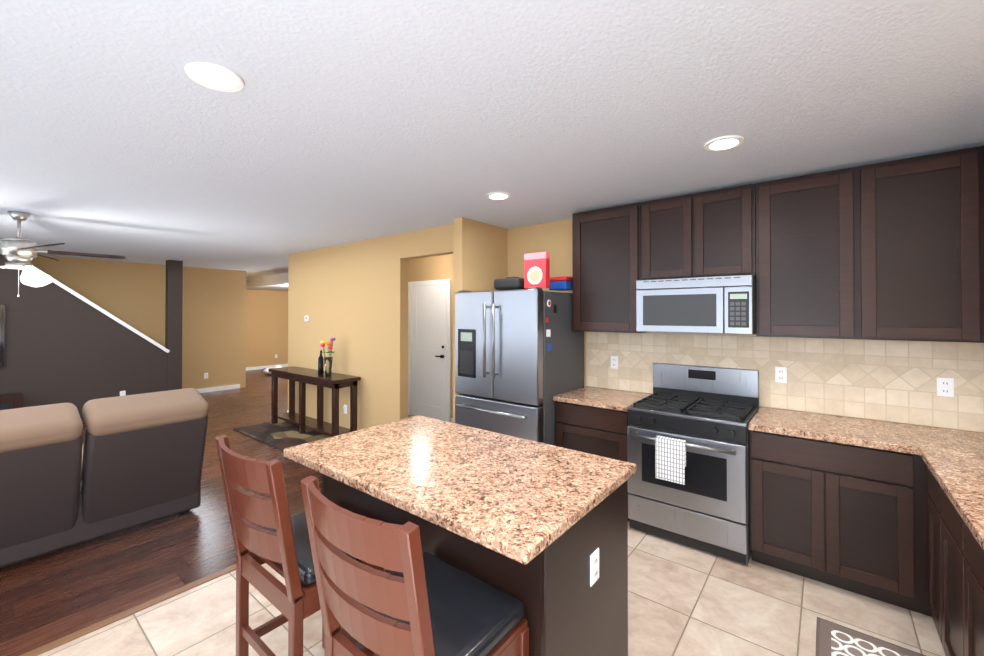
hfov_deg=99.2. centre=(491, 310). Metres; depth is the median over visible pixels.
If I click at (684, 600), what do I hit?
floor
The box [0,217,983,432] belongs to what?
wall
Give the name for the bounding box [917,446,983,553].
countertop
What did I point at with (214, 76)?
recessed light
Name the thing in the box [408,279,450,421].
hall door
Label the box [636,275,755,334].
microwave
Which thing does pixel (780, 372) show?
outlet
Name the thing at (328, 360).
vase
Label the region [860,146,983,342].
upper cabinet
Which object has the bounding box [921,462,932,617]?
base cabinet
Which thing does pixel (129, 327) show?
stair trim
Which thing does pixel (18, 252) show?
ceiling fan
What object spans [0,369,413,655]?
floor
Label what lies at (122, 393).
outlet
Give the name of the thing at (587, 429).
base cabinet
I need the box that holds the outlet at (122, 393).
[120,391,125,395]
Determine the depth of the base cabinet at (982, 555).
1.40 m
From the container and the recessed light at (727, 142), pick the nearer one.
the recessed light at (727, 142)
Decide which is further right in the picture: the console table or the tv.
the console table
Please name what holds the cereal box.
on the fridge
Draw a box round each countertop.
[284,415,635,566]
[553,386,650,413]
[749,407,983,453]
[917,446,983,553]
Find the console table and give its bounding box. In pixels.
[268,366,360,436]
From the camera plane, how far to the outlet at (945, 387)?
2.54 m
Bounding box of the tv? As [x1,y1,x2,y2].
[0,304,5,366]
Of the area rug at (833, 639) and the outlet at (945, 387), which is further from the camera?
the outlet at (945, 387)
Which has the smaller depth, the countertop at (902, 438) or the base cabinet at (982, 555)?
the base cabinet at (982, 555)
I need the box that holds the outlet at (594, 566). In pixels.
[590,548,598,586]
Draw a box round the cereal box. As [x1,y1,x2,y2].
[524,252,549,288]
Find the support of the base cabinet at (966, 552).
on the floor at (684, 600)
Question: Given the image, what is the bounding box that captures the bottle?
[318,350,323,373]
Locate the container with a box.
[549,276,572,290]
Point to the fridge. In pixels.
(519, 359)
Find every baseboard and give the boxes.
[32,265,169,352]
[196,384,239,392]
[246,364,287,370]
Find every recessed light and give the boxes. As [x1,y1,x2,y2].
[184,62,244,91]
[486,192,510,199]
[703,135,744,150]
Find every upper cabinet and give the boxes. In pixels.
[572,202,645,332]
[640,192,703,279]
[704,183,755,276]
[756,166,859,338]
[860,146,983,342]
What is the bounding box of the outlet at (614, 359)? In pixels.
[611,356,617,368]
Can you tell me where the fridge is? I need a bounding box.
[455,287,583,445]
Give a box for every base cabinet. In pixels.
[556,402,628,521]
[748,426,844,589]
[841,446,920,612]
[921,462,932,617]
[933,482,952,655]
[953,510,980,655]
[981,554,983,655]
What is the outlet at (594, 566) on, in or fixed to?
attached to the kitchen island
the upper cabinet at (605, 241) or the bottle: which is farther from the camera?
the bottle
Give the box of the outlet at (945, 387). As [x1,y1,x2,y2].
[937,377,953,396]
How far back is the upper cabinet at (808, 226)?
2.72 m
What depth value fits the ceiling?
1.92 m
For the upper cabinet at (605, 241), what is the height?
1.064 m
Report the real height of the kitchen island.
0.890 m
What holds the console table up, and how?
on the area rug at (281, 435)
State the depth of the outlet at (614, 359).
3.84 m
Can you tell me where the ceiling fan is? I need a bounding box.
[0,211,125,296]
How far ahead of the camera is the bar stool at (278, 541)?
1.49 m
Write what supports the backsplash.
attached to the wall
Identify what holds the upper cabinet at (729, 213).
attached to the wall
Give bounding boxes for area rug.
[233,420,330,450]
[816,617,925,655]
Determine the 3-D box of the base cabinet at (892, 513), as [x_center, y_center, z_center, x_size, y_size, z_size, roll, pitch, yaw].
[2.244,1.195,2.577,0.430,0.874,0.606,0,-1,39]
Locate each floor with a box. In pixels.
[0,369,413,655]
[38,522,945,655]
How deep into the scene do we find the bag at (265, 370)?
11.06 m
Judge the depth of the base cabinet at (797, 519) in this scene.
2.52 m
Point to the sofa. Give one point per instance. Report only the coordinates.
(135, 460)
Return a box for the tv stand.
[0,392,23,409]
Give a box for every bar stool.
[215,435,391,655]
[301,475,528,655]
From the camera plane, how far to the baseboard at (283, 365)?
12.19 m
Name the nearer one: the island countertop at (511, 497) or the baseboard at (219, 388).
the island countertop at (511, 497)
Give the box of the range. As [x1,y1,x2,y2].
[627,363,758,563]
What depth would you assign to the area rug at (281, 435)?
5.55 m
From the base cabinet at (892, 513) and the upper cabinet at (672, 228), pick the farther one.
the upper cabinet at (672, 228)
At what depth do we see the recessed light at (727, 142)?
2.27 m
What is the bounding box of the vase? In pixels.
[320,338,334,374]
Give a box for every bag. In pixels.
[263,365,281,373]
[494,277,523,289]
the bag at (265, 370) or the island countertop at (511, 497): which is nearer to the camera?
the island countertop at (511, 497)
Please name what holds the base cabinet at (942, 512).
on the floor at (684, 600)
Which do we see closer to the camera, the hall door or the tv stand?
the tv stand
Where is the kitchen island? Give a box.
[322,475,627,655]
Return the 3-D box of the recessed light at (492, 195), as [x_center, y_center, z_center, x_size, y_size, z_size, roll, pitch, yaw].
[0.051,-0.905,3.315,0.199,0.013,0.199,0,0,-6]
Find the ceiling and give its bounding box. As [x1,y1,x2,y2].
[0,0,983,290]
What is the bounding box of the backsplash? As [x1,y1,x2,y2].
[586,331,983,431]
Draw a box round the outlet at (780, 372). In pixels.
[775,367,786,382]
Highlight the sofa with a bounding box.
[0,388,208,567]
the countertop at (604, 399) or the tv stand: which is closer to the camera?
the countertop at (604, 399)

